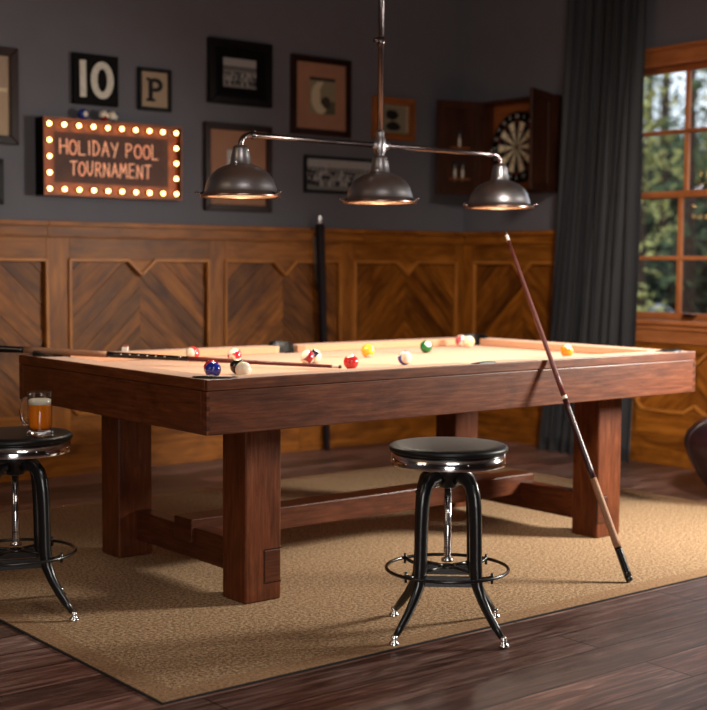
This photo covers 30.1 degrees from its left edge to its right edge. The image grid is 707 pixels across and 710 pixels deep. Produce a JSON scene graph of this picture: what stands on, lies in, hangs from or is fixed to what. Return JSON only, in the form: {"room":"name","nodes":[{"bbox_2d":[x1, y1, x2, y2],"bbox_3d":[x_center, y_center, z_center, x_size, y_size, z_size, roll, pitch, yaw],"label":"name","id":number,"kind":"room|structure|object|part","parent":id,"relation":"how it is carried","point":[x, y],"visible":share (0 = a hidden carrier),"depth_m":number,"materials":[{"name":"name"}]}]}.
{"room":"games hall","nodes":[
{"label":"games hall","id":0,"kind":"room"},
{"bbox_2d":[0,0,465,231],"bbox_3d":[-2.323,-0.890,6.576,8.057,3.156,0.150,-3,5,-39],"label":"wall","id":1,"kind":"structure","parent":0,"point":[425,46],"depth_m":7.78,"materials":[{"name":"grey paint"}]},
{"bbox_2d":[0,159,3,204],"bbox_3d":[-1.960,-0.896,6.752,0.344,0.236,0.027,-3,5,-39],"label":"framed photograph","id":2,"kind":"object","parent":1,"relation":"attached to","point":[1,160],"visible":1,"depth_m":6.84,"materials":[{"name":"paint"}]},
{"bbox_2d":[0,46,18,144],"bbox_3d":[-1.982,-1.338,6.702,0.582,0.500,0.027,-3,5,-39],"label":"framed photograph","id":3,"kind":"object","parent":1,"relation":"attached to","point":[9,84],"visible":1,"depth_m":6.85,"materials":[{"name":"brown wood"}]},
{"bbox_2d":[71,52,117,106],"bbox_3d":[-1.403,-1.494,7.153,0.272,0.272,0.029,-3,5,-39],"label":"number plaque","id":4,"kind":"object","parent":1,"relation":"attached to","point":[94,78],"visible":1,"depth_m":7.13,"materials":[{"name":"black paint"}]},
{"bbox_2d":[35,116,182,200],"bbox_3d":[-1.324,-1.065,7.201,0.844,0.412,0.106,-3,5,-39],"label":"sign","id":5,"kind":"object","parent":1,"relation":"attached to","point":[81,158],"visible":1,"depth_m":7.16,"materials":[{"name":"orange metal"}]},
{"bbox_2d":[77,109,87,118],"bbox_3d":[-1.455,-1.295,7.078,0.057,0.057,0.057,3,5,36],"label":"ball","id":6,"kind":"object","parent":5,"relation":"on","point":[82,113],"visible":1,"depth_m":7.06,"materials":[{"name":"blue plastic"}]},
{"bbox_2d":[99,110,108,120],"bbox_3d":[-1.356,-1.302,7.157,0.057,0.057,0.057,-2,5,-28],"label":"ball","id":7,"kind":"object","parent":5,"relation":"on","point":[103,115],"visible":1,"depth_m":7.14,"materials":[{"name":"white plastic"}]},
{"bbox_3d":[-1.312,-1.063,7.186,0.694,0.268,0.002,-3,5,-39],"label":"letter panel","id":8,"kind":"part","parent":5,"relation":"part of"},
{"bbox_2d":[109,111,117,120],"bbox_3d":[-1.317,-1.306,7.202,0.057,0.057,0.057,-1,4,-15],"label":"ball","id":9,"kind":"object","parent":5,"relation":"on","point":[113,116],"visible":0.99,"depth_m":7.18,"materials":[{"name":"white plastic"}]},
{"bbox_2d":[137,67,171,112],"bbox_3d":[-1.116,-1.488,7.388,0.211,0.236,0.027,-3,5,-39],"label":"framed piece","id":10,"kind":"object","parent":1,"relation":"attached to","point":[154,85],"visible":1,"depth_m":7.38,"materials":[{"name":"paper"}]},
{"bbox_2d":[0,415,435,482],"bbox_3d":[-2.331,0.606,6.557,7.906,0.174,0.044,-3,5,-39],"label":"baseboard","id":11,"kind":"structure","parent":1,"relation":"attached to","point":[83,457],"depth_m":7.74,"materials":[{"name":"brown wood"}]},
{"bbox_2d":[0,236,462,442],"bbox_3d":[-2.326,-0.038,6.511,7.907,1.117,0.047,-3,5,-39],"label":"wall paneling","id":12,"kind":"structure","parent":1,"relation":"attached to","point":[94,294],"depth_m":7.64,"materials":[{"name":"brown wood"}]},
{"bbox_3d":[-1.994,-0.074,6.794,0.870,0.840,0.017,-3,5,-39],"label":"panel","id":13,"kind":"part","parent":12,"relation":"part of","materials":[{"name":"brown wood"}]},
{"bbox_3d":[-1.979,-0.072,6.775,0.890,0.860,0.027,-3,5,-39],"label":"moulding","id":14,"kind":"part","parent":12,"relation":"part of","materials":[{"name":"brown wood"}]},
{"bbox_3d":[-1.207,-0.113,7.425,0.880,0.840,0.017,-3,5,-39],"label":"panel","id":15,"kind":"part","parent":12,"relation":"part of","materials":[{"name":"brown wood"}]},
{"bbox_3d":[-1.191,-0.112,7.406,0.900,0.860,0.027,-3,5,-39],"label":"moulding","id":16,"kind":"part","parent":12,"relation":"part of","materials":[{"name":"brown wood"}]},
{"bbox_3d":[-0.436,-0.151,8.043,0.860,0.840,0.016,-3,5,-39],"label":"panel","id":17,"kind":"part","parent":12,"relation":"part of","materials":[{"name":"brown wood"}]},
{"bbox_3d":[-0.421,-0.150,8.023,0.880,0.860,0.027,-3,5,-39],"label":"moulding","id":18,"kind":"part","parent":12,"relation":"part of","materials":[{"name":"brown wood"}]},
{"bbox_3d":[0.332,-0.189,8.658,0.880,0.840,0.017,-3,5,-39],"label":"panel","id":19,"kind":"part","parent":12,"relation":"part of","materials":[{"name":"brown wood"}]},
{"bbox_3d":[0.347,-0.188,8.639,0.900,0.860,0.027,-3,5,-39],"label":"moulding","id":20,"kind":"part","parent":12,"relation":"part of","materials":[{"name":"brown wood"}]},
{"bbox_2d":[0,219,464,244],"bbox_3d":[-2.317,-0.637,6.463,7.906,0.086,0.062,-3,5,-39],"label":"trim","id":21,"kind":"structure","parent":1,"relation":"attached to","point":[19,228],"depth_m":7.63,"materials":[{"name":"brown wood"}]},
{"bbox_2d":[203,121,271,212],"bbox_3d":[-0.679,-1.103,7.768,0.473,0.511,0.027,-3,5,-39],"label":"framed photograph","id":22,"kind":"object","parent":1,"relation":"attached to","point":[219,139],"visible":0.5,"depth_m":7.73,"materials":[{"name":"brown wood"}]},
{"bbox_2d":[227,150,231,164],"bbox_3d":[-0.681,-1.129,7.766,0.156,0.153,0.001,-3,5,-39],"label":"photograph","id":23,"kind":"object","parent":22,"relation":"attached to","point":[229,152],"depth_m":7.72},
{"bbox_2d":[207,36,272,107],"bbox_3d":[-0.665,-1.656,7.733,0.445,0.374,0.034,-3,5,-39],"label":"framed photograph","id":24,"kind":"object","parent":1,"relation":"attached to","point":[239,72],"visible":1,"depth_m":7.73,"materials":[{"name":"paint"}]},
{"bbox_2d":[290,53,351,137],"bbox_3d":[-0.199,-1.593,8.118,0.461,0.479,0.027,-3,5,-39],"label":"framed photograph","id":25,"kind":"object","parent":1,"relation":"attached to","point":[320,87],"visible":1,"depth_m":8.11,"materials":[{"name":"brown wood"}]},
{"bbox_2d":[310,77,334,114],"bbox_3d":[-0.191,-1.598,8.125,0.198,0.220,0.001,-3,5,-39],"label":"photograph","id":26,"kind":"object","parent":25,"relation":"attached to","point":[322,90],"depth_m":8.12},
{"bbox_2d":[303,155,371,193],"bbox_3d":[-0.076,-1.124,8.256,0.582,0.226,0.021,-3,5,-39],"label":"framed photograph","id":27,"kind":"object","parent":1,"relation":"attached to","point":[321,174],"visible":0.72,"depth_m":8.20,"materials":[{"name":"paint"}]},
{"bbox_2d":[371,95,415,141],"bbox_3d":[0.260,-1.522,8.488,0.352,0.271,0.034,-3,5,-39],"label":"framed photograph","id":28,"kind":"object","parent":1,"relation":"attached to","point":[399,114],"visible":0.88,"depth_m":8.50,"materials":[{"name":"orange wood"}]},
{"bbox_2d":[0,437,706,709],"bbox_3d":[0.381,0.984,3.316,8.057,0.094,8.824,-3,5,-39],"label":"floor","id":29,"kind":"structure","parent":0,"point":[647,650],"depth_m":3.83,"materials":[{"name":"brown wood"}]},
{"bbox_2d":[311,214,329,449],"bbox_3d":[-0.207,-0.138,8.155,0.144,1.463,0.057,-1,4,-20],"label":"case","id":30,"kind":"object","parent":29,"relation":"on","point":[319,250],"visible":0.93,"depth_m":8.12,"materials":[{"name":"leather"}]},
{"bbox_3d":[-0.238,-0.590,8.096,0.048,0.382,0.012,-6,7,-38],"label":"carry handle","id":31,"kind":"part","parent":30,"relation":"part of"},
{"bbox_3d":[-0.208,-0.835,8.103,0.036,0.064,0.036,-6,7,-38],"label":"knob","id":32,"kind":"part","parent":30,"relation":"part of","materials":[{"name":"silver metal"}]},
{"bbox_2d":[0,466,706,704],"bbox_3d":[0.048,0.769,5.651,3.609,0.006,2.734,-3,5,-39],"label":"area rug","id":33,"kind":"object","parent":29,"relation":"on","point":[160,624],"visible":0.7,"depth_m":4.74,"materials":[{"name":"carpet"}]},
{"bbox_2d":[0,426,79,621],"bbox_3d":[-1.111,0.551,4.330,0.394,0.597,0.394,-1,4,-19],"label":"bar stool","id":34,"kind":"object","parent":33,"relation":"on","point":[19,452],"visible":0.97,"depth_m":4.26,"materials":[{"name":"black metal"}]},
{"bbox_3d":[-1.167,0.588,4.216,0.038,0.501,0.212,2,4,25],"label":"leg","id":35,"kind":"part","parent":34,"relation":"part of","materials":[{"name":"black metal"}]},
{"bbox_2d":[19,392,53,436],"bbox_3d":[-1.014,0.189,4.236,0.095,0.140,0.086,-3,5,-39],"label":"beer mug","id":36,"kind":"object","parent":34,"relation":"on","point":[39,424],"visible":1,"depth_m":4.21,"materials":[{"name":"clear glass"}]},
{"bbox_3d":[-1.060,0.180,4.238,0.031,0.100,0.012,0,4,0],"label":"handle","id":37,"kind":"part","parent":36,"relation":"part of","materials":[{"name":"clear glass"}]},
{"bbox_3d":[-1.109,0.265,4.310,0.374,0.023,0.374,-1,4,-19],"label":"seat","id":38,"kind":"part","parent":34,"relation":"part of","materials":[{"name":"black leather"}]},
{"bbox_3d":[-1.056,0.573,4.448,0.038,0.501,0.212,2,4,25],"label":"leg","id":39,"kind":"part","parent":34,"relation":"part of","materials":[{"name":"black metal"}]},
{"bbox_3d":[-0.995,0.585,4.277,0.212,0.501,0.038,2,4,25],"label":"leg","id":40,"kind":"part","parent":34,"relation":"part of","materials":[{"name":"black metal"}]},
{"bbox_2d":[19,333,695,603],"bbox_3d":[0.073,0.377,5.429,2.469,0.807,1.371,-3,5,-39],"label":"pool table","id":41,"kind":"object","parent":33,"relation":"on","point":[451,382],"visible":0.9,"depth_m":4.98,"materials":[{"name":"brown wood"}]},
{"bbox_3d":[-0.835,0.053,4.674,0.106,0.032,1.338,-3,5,-39],"label":"cushion rail","id":42,"kind":"part","parent":41,"relation":"part of","materials":[{"name":"fabric"}]},
{"bbox_2d":[122,345,127,350],"bbox_3d":[-0.941,-0.028,5.421,0.024,0.025,0.024,0,4,0],"label":"cue chalk","id":43,"kind":"object","parent":41,"relation":"on","point":[124,347],"visible":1,"depth_m":5.41,"materials":[{"name":"white"}]},
{"bbox_3d":[-0.899,0.481,5.218,0.149,0.617,0.141,-3,5,-39],"label":"leg","id":44,"kind":"part","parent":41,"relation":"part of","materials":[{"name":"brown wood"}]},
{"bbox_2d":[0,345,341,367],"bbox_3d":[-0.776,0.004,5.089,1.480,0.070,0.029,1,4,9],"label":"pool cue","id":45,"kind":"object","parent":41,"relation":"on","point":[8,349],"visible":0.98,"depth_m":5.09,"materials":[{"name":"brown wood"}]},
{"bbox_3d":[-0.797,-0.004,5.496,1.192,0.032,0.106,-3,5,-39],"label":"cushion rail","id":46,"kind":"part","parent":41,"relation":"part of","materials":[{"name":"fabric"}]},
{"bbox_2d":[185,346,199,356],"bbox_3d":[-0.656,-0.007,5.368,0.057,0.057,0.057,-1,4,-17],"label":"ball","id":47,"kind":"object","parent":41,"relation":"on","point":[192,351],"visible":0.72,"depth_m":5.35,"materials":[{"name":"red plastic"}]},
{"bbox_2d":[204,360,217,371],"bbox_3d":[-0.499,0.046,4.631,0.057,0.057,0.057,-1,4,-16],"label":"ball","id":48,"kind":"object","parent":41,"relation":"on","point":[207,362],"visible":0.31,"depth_m":4.62,"materials":[{"name":"red plastic"}]},
{"bbox_2d":[205,362,220,375],"bbox_3d":[-0.486,0.051,4.554,0.057,0.057,0.057,0,4,-12],"label":"ball","id":49,"kind":"object","parent":41,"relation":"on","point":[212,368],"visible":0.85,"depth_m":4.53,"materials":[{"name":"blue plastic"}]},
{"bbox_2d":[227,348,241,358],"bbox_3d":[-0.477,0.002,5.269,0.057,0.057,0.057,0,4,-9],"label":"ball","id":50,"kind":"object","parent":41,"relation":"on","point":[234,353],"visible":0.74,"depth_m":5.25,"materials":[{"name":"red plastic"}]},
{"bbox_2d":[230,358,242,373],"bbox_3d":[-0.415,0.040,4.718,0.057,0.057,0.057,-1,4,-14],"label":"ball","id":51,"kind":"object","parent":41,"relation":"on","point":[236,361],"visible":0.56,"depth_m":4.70,"materials":[{"name":"black plastic"}]},
{"bbox_2d":[235,361,251,374],"bbox_3d":[-0.382,0.051,4.569,0.057,0.057,0.057,-3,5,-39],"label":"ball","id":52,"kind":"object","parent":41,"relation":"on","point":[242,368],"visible":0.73,"depth_m":4.55,"materials":[{"name":"beige plastic"}]},
{"bbox_3d":[-0.351,0.532,4.536,0.149,0.617,0.141,-3,5,-39],"label":"leg","id":53,"kind":"part","parent":41,"relation":"part of","materials":[{"name":"brown wood"}]},
{"bbox_2d":[300,350,314,362],"bbox_3d":[-0.182,0.008,5.202,0.057,0.057,0.057,0,4,-10],"label":"ball","id":54,"kind":"object","parent":41,"relation":"on","point":[307,356],"visible":0.88,"depth_m":5.18,"materials":[{"name":"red plastic"}]},
{"bbox_2d":[310,349,320,362],"bbox_3d":[-0.157,0.004,5.266,0.057,0.057,0.057,0,4,-9],"label":"ball","id":55,"kind":"object","parent":41,"relation":"on","point":[317,353],"visible":0.6,"depth_m":5.25,"materials":[{"name":"white plastic"}]},
{"bbox_3d":[-0.022,0.068,4.534,1.192,0.032,0.106,-3,5,-39],"label":"cushion rail","id":56,"kind":"part","parent":41,"relation":"part of","materials":[{"name":"fabric"}]},
{"bbox_2d":[343,355,358,368],"bbox_3d":[-0.009,0.027,4.950,0.057,0.057,0.057,0,4,-9],"label":"ball","id":57,"kind":"object","parent":41,"relation":"on","point":[350,361],"visible":0.95,"depth_m":4.93,"materials":[{"name":"red plastic"}]},
{"bbox_2d":[361,344,374,356],"bbox_3d":[0.061,-0.018,5.598,0.057,0.057,0.057,-2,4,-26],"label":"ball","id":58,"kind":"object","parent":41,"relation":"on","point":[367,350],"visible":1,"depth_m":5.58,"materials":[{"name":"yellow plastic"}]},
{"bbox_3d":[0.174,-0.052,6.273,1.192,0.032,0.106,-3,5,-39],"label":"cushion rail","id":59,"kind":"part","parent":41,"relation":"part of","materials":[{"name":"fabric"}]},
{"bbox_2d":[398,351,411,364],"bbox_3d":[0.202,0.011,5.192,0.057,0.057,0.057,-1,4,-15],"label":"ball","id":60,"kind":"object","parent":41,"relation":"on","point":[404,357],"visible":1,"depth_m":5.17,"materials":[{"name":"white plastic"}]},
{"bbox_2d":[420,340,432,352],"bbox_3d":[0.326,-0.037,5.895,0.057,0.057,0.057,0,4,-10],"label":"ball","id":61,"kind":"object","parent":41,"relation":"on","point":[426,346],"visible":1,"depth_m":5.88,"materials":[{"name":"green plastic"}]},
{"bbox_3d":[0.497,0.412,6.336,0.149,0.617,0.141,-3,5,-39],"label":"leg","id":62,"kind":"part","parent":41,"relation":"part of","materials":[{"name":"brown wood"}]},
{"bbox_2d":[455,335,464,346],"bbox_3d":[0.521,-0.069,6.375,0.057,0.057,0.057,0,4,-7],"label":"ball","id":63,"kind":"object","parent":41,"relation":"on","point":[459,339],"visible":0.72,"depth_m":6.36,"materials":[{"name":"plastic"}]},
{"bbox_2d":[463,336,474,347],"bbox_3d":[0.551,-0.064,6.297,0.057,0.057,0.057,-3,5,-39],"label":"ball","id":64,"kind":"object","parent":41,"relation":"on","point":[468,341],"visible":1,"depth_m":6.28,"materials":[{"name":"white plastic"}]},
{"bbox_2d":[560,344,573,355],"bbox_3d":[0.921,-0.018,5.681,0.057,0.057,0.057,3,5,37],"label":"ball","id":65,"kind":"object","parent":41,"relation":"on","point":[566,350],"visible":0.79,"depth_m":5.66,"materials":[{"name":"orange plastic"}]},
{"bbox_3d":[0.986,-0.037,6.133,0.106,0.032,1.340,-3,5,-39],"label":"cushion rail","id":66,"kind":"part","parent":41,"relation":"part of","materials":[{"name":"fabric"}]},
{"bbox_3d":[0.948,0.020,5.312,1.192,0.032,0.106,-3,5,-39],"label":"cushion rail","id":67,"kind":"part","parent":41,"relation":"part of","materials":[{"name":"fabric"}]},
{"bbox_3d":[1.045,0.463,5.655,0.149,0.617,0.141,-3,5,-39],"label":"leg","id":68,"kind":"part","parent":41,"relation":"part of","materials":[{"name":"brown wood"}]},
{"bbox_2d":[385,437,509,647],"bbox_3d":[0.296,0.575,4.147,0.394,0.597,0.394,0,4,2],"label":"bar stool","id":69,"kind":"object","parent":33,"relation":"on","point":[447,463],"visible":1,"depth_m":4.05,"materials":[{"name":"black metal"}]},
{"bbox_3d":[0.207,0.597,4.242,0.038,0.501,0.212,-3,5,-43],"label":"leg","id":70,"kind":"part","parent":69,"relation":"part of","materials":[{"name":"black metal"}]},
{"bbox_3d":[0.202,0.610,4.060,0.212,0.501,0.038,-3,5,-43],"label":"leg","id":71,"kind":"part","parent":69,"relation":"part of","materials":[{"name":"black metal"}]},
{"bbox_3d":[0.298,0.289,4.127,0.374,0.023,0.374,0,4,2],"label":"seat","id":72,"kind":"part","parent":69,"relation":"part of","materials":[{"name":"black leather"}]},
{"bbox_3d":[0.382,0.611,4.058,0.160,0.501,0.160,0,4,2],"label":"leg","id":73,"kind":"part","parent":69,"relation":"part of","materials":[{"name":"black metal"}]},
{"bbox_3d":[0.390,0.599,4.237,0.212,0.501,0.038,-3,5,-43],"label":"leg","id":74,"kind":"part","parent":69,"relation":"part of","materials":[{"name":"black metal"}]},
{"bbox_2d":[504,232,632,581],"bbox_3d":[0.810,0.172,5.008,0.029,1.284,0.659,-3,5,-39],"label":"pool cue","id":75,"kind":"object","parent":33,"relation":"on","point":[616,543],"visible":1,"depth_m":4.95,"materials":[{"name":"brown wood"}]},
{"bbox_2d":[684,417,706,485],"bbox_3d":[2.026,0.499,6.546,0.748,0.436,0.748,-3,5,-39],"label":"leather ottoman","id":76,"kind":"object","parent":29,"relation":"on","point":[695,437],"visible":1,"depth_m":6.46,"materials":[{"name":"brown leather"}]},
{"bbox_2d":[463,0,706,345],"bbox_3d":[3.521,-0.785,5.615,0.150,3.156,8.674,-3,5,-39],"label":"wall","id":77,"kind":"structure","parent":0,"point":[513,47],"depth_m":8.45,"materials":[{"name":"grey paint"}]},
{"bbox_2d":[436,87,561,194],"bbox_3d":[0.959,-1.328,8.314,0.430,0.602,0.830,-3,5,-39],"label":"upper cabinet","id":78,"kind":"object","parent":77,"relation":"attached to","point":[478,123],"visible":0.82,"depth_m":8.51,"materials":[{"name":"brown wood"}]},
{"bbox_2d":[452,161,457,177],"bbox_3d":[0.658,-1.188,8.528,0.026,0.142,0.026,-1,4,-21],"label":"dart","id":79,"kind":"object","parent":78,"relation":"in","point":[455,163],"visible":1,"depth_m":8.52,"materials":[{"name":"white paint"}]},
{"bbox_3d":[0.687,-1.347,8.560,0.324,0.602,0.020,-1,4,-23],"label":"door","id":80,"kind":"part","parent":78,"relation":"part of","materials":[{"name":"brown wood"}]},
{"bbox_2d":[457,130,461,146],"bbox_3d":[0.687,-1.389,8.526,0.026,0.142,0.026,-1,4,-21],"label":"dart","id":81,"kind":"object","parent":78,"relation":"in","point":[459,132],"visible":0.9,"depth_m":8.52,"materials":[{"name":"white paint"}]},
{"bbox_2d":[460,161,464,181],"bbox_3d":[0.708,-1.190,8.550,0.026,0.142,0.026,-1,4,-21],"label":"dart","id":82,"kind":"object","parent":78,"relation":"in","point":[462,163],"visible":1,"depth_m":8.54,"materials":[{"name":"white paint"}]},
{"bbox_2d":[492,111,529,182],"bbox_3d":[1.060,-1.333,8.450,0.039,0.452,0.452,-3,5,-39],"label":"dartboard","id":83,"kind":"object","parent":78,"relation":"attached to","point":[511,137],"visible":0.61,"depth_m":8.45,"materials":[{"name":"sisal fibre"},{"name":"metal wire"}]},
{"bbox_3d":[1.137,-1.306,8.015,0.020,0.602,0.321,3,5,29],"label":"door","id":84,"kind":"part","parent":78,"relation":"part of","materials":[{"name":"brown wood"}]},
{"bbox_2d":[462,244,554,418],"bbox_3d":[1.131,-0.153,8.479,0.047,1.117,1.228,-3,5,-39],"label":"wall paneling","id":85,"kind":"structure","parent":77,"relation":"attached to","point":[495,302],"depth_m":8.62,"materials":[{"name":"brown wood"}]},
{"bbox_3d":[1.082,-0.175,8.523,0.027,0.860,0.896,-3,5,-39],"label":"moulding","id":86,"kind":"part","parent":85,"relation":"part of","materials":[{"name":"brown wood"}]},
{"bbox_3d":[1.102,-0.176,8.539,0.017,0.840,0.876,-3,5,-39],"label":"panel","id":87,"kind":"part","parent":85,"relation":"part of","materials":[{"name":"brown wood"}]},
{"bbox_2d":[463,230,555,244],"bbox_3d":[1.138,-0.752,8.422,0.062,0.086,1.201,-3,5,-39],"label":"trim","id":88,"kind":"structure","parent":77,"relation":"attached to","point":[535,236],"depth_m":8.53,"materials":[{"name":"brown wood"}]},
{"bbox_2d":[478,411,694,469],"bbox_3d":[3.451,0.707,5.640,0.044,0.174,8.628,-3,5,-39],"label":"baseboard","id":89,"kind":"structure","parent":77,"relation":"attached to","point":[670,451],"depth_m":7.83,"materials":[{"name":"brown wood"}]},
{"bbox_2d":[538,0,646,462],"bbox_3d":[1.815,-0.846,7.468,0.189,2.994,2.099,-3,5,-39],"label":"window curtain","id":90,"kind":"object","parent":77,"relation":"hanging from","point":[595,291],"visible":0.79,"depth_m":7.82,"materials":[{"name":"grey fabric"}]},
{"bbox_2d":[631,342,706,437],"bbox_3d":[1.968,0.217,7.458,0.047,0.532,1.448,-3,5,-39],"label":"trim","id":91,"kind":"structure","parent":77,"relation":"attached to","point":[672,415],"depth_m":7.60,"materials":[{"name":"brown wood"}]},
{"bbox_3d":[1.938,0.164,7.476,0.027,0.370,0.840,-3,5,-39],"label":"moulding","id":92,"kind":"part","parent":91,"relation":"part of","materials":[{"name":"brown wood"}]},
{"bbox_3d":[1.958,0.163,7.492,0.016,0.350,0.820,-3,5,-39],"label":"panel","id":93,"kind":"part","parent":91,"relation":"part of","materials":[{"name":"brown wood"}]},
{"bbox_2d":[635,39,706,345],"bbox_3d":[2.026,-0.905,7.414,0.225,1.703,1.500,-3,5,-39],"label":"window","id":94,"kind":"structure","parent":77,"relation":"in","point":[689,56],"depth_m":7.58,"materials":[{"name":"brown wood"}]},
{"bbox_3d":[2.028,-0.176,7.457,0.225,0.028,1.478,-3,5,-39],"label":"sill","id":95,"kind":"part","parent":94,"relation":"part of","materials":[{"name":"brown wood"}]},
{"bbox_3d":[2.019,-0.563,7.448,0.036,0.744,1.228,-3,5,-39],"label":"sash","id":96,"kind":"part","parent":94,"relation":"part of","materials":[{"name":"brown wood"}]},
{"bbox_3d":[2.059,-1.279,7.426,0.036,0.767,1.228,-3,5,-39],"label":"sash","id":97,"kind":"part","parent":94,"relation":"part of","materials":[{"name":"brown wood"}]},
{"bbox_3d":[0.402,-2.261,3.089,8.057,0.100,8.824,-3,5,-39],"label":"ceiling","id":98,"kind":"structure","parent":0,"visible":0},
{"bbox_2d":[194,0,536,209],"bbox_3d":[0.112,-1.492,5.320,1.694,1.749,0.318,-3,5,-39],"label":"pendant light","id":99,"kind":"object","parent":98,"relation":"hanging from","point":[239,179],"visible":1,"depth_m":5.31,"materials":[{"name":"metal"}]},
{"bbox_3d":[-0.425,-0.694,4.957,0.295,0.192,0.295,-3,5,-39],"label":"lamp shade","id":100,"kind":"part","parent":99,"relation":"part of","materials":[{"name":"metal"}]},
{"bbox_3d":[-0.162,-0.815,5.159,0.694,0.076,0.021,-3,5,-39],"label":"arm","id":101,"kind":"part","parent":99,"relation":"part of","materials":[{"name":"metal"}]},
{"bbox_3d":[0.108,-0.720,5.383,0.295,0.192,0.295,-3,5,-39],"label":"lamp shade","id":102,"kind":"part","parent":99,"relation":"part of","materials":[{"name":"metal"}]},
{"bbox_3d":[0.382,-0.842,5.594,0.700,0.076,0.021,-3,5,-39],"label":"arm","id":103,"kind":"part","parent":99,"relation":"part of","materials":[{"name":"metal"}]},
{"bbox_3d":[0.645,-0.747,5.814,0.295,0.192,0.295,-3,5,-39],"label":"lamp shade","id":104,"kind":"part","parent":99,"relation":"part of","materials":[{"name":"metal"}]},
{"label":"outside","id":105,"kind":"structure","parent":0,"visible":0},
{"bbox_3d":[8.838,-2.486,35.822,46.000,4.536,70.000,-3,5,-39],"label":"ground","id":106,"kind":"structure","parent":105,"visible":0},
{"bbox_2d":[644,74,674,261],"bbox_3d":[5.260,-4.507,25.480,1.861,7.442,1.908,-3,6,-44],"label":"pine tree","id":107,"kind":"object","parent":106,"relation":"on","point":[648,99],"visible":0.1,"depth_m":25.38,"materials":[{"name":"green plant"}]},
{"bbox_2d":[647,309,671,311],"bbox_3d":[3.896,-0.051,18.183,2.057,1.286,2.060,-1,4,-18],"label":"shrub","id":108,"kind":"object","parent":106,"relation":"on","point":[665,310],"visible":0.02,"depth_m":18.15,"materials":[{"name":"green plant"}]},
{"bbox_2d":[649,304,673,312],"bbox_3d":[4.802,-0.100,20.881,0.968,1.422,1.486,-3,5,-39],"label":"boulder","id":109,"kind":"object","parent":106,"relation":"on","point":[656,305],"visible":0.02,"depth_m":20.79,"materials":[{"name":"grey stone"}]},
{"bbox_2d":[637,73,691,311],"bbox_3d":[3.780,-2.464,17.127,1.615,6.297,1.574,0,4,-2],"label":"pine tree","id":110,"kind":"object","parent":106,"relation":"on","point":[642,293],"visible":0.27,"depth_m":17.12,"materials":[{"name":"green plant"}]},
{"bbox_2d":[644,75,684,148],"bbox_3d":[9.442,-9.908,41.059,2.691,10.731,2.787,-3,5,-37],"label":"pine tree","id":111,"kind":"object","parent":106,"relation":"on","point":[649,78],"visible":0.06,"depth_m":40.93,"materials":[{"name":"green plant"}]},
{"bbox_2d":[643,71,706,185],"bbox_3d":[8.821,-8.629,35.012,2.691,10.731,2.787,3,5,28],"label":"pine tree","id":112,"kind":"object","parent":106,"relation":"on","point":[705,79],"visible":0.12,"depth_m":35.05,"materials":[{"name":"green plant"}]},
{"bbox_2d":[644,74,706,292],"bbox_3d":[6.736,-6.108,27.834,2.422,9.658,2.508,-3,5,-37],"label":"pine tree","id":113,"kind":"object","parent":106,"relation":"on","point":[665,110],"visible":0.24,"depth_m":27.74,"materials":[{"name":"green plant"}]},
{"bbox_2d":[644,148,706,231],"bbox_3d":[9.349,-4.283,34.781,4.114,2.572,4.121,3,5,34],"label":"tree","id":114,"kind":"object","parent":106,"relation":"on","point":[650,171],"visible":0.07,"depth_m":33.83,"materials":[{"name":"green plant"}]},
{"bbox_2d":[644,130,706,159],"bbox_3d":[10.608,-6.053,42.697,4.121,2.572,4.114,-3,5,-39],"label":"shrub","id":115,"kind":"object","parent":106,"relation":"on","point":[698,144],"visible":0.02,"depth_m":41.76,"materials":[{"name":"green plant"}]},
{"bbox_2d":[644,142,706,199],"bbox_3d":[8.591,-4.626,36.521,4.114,2.572,4.121,1,4,6],"label":"shrub","id":116,"kind":"object","parent":106,"relation":"on","point":[653,143],"visible":0.02,"depth_m":36.13,"materials":[{"name":"green plant"}]},
{"bbox_2d":[645,69,706,312],"bbox_3d":[5.323,-3.601,20.027,1.973,7.869,2.043,2,4,20],"label":"pine tree","id":117,"kind":"object","parent":106,"relation":"on","point":[688,294],"visible":0.57,"depth_m":20.13,"materials":[{"name":"green plant"}]},
{"bbox_2d":[645,234,706,313],"bbox_3d":[6.029,-1.192,23.162,3.091,1.929,3.086,-1,4,-23],"label":"shrub","id":118,"kind":"object","parent":106,"relation":"on","point":[653,282],"visible":0.41,"depth_m":22.45,"materials":[{"name":"green plant"}]},
{"bbox_2d":[645,175,706,262],"bbox_3d":[6.456,-2.939,29.697,3.703,2.315,3.709,0,4,-11],"label":"shrub","id":119,"kind":"object","parent":106,"relation":"on","point":[648,227],"visible":0.09,"depth_m":28.60,"materials":[{"name":"green plant"}]},
{"bbox_2d":[683,70,706,223],"bbox_3d":[8.693,-6.013,30.811,1.908,7.442,1.861,-3,5,-42],"label":"pine tree","id":120,"kind":"object","parent":106,"relation":"on","point":[701,71],"visible":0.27,"depth_m":30.92,"materials":[{"name":"green plant"}]}
]}

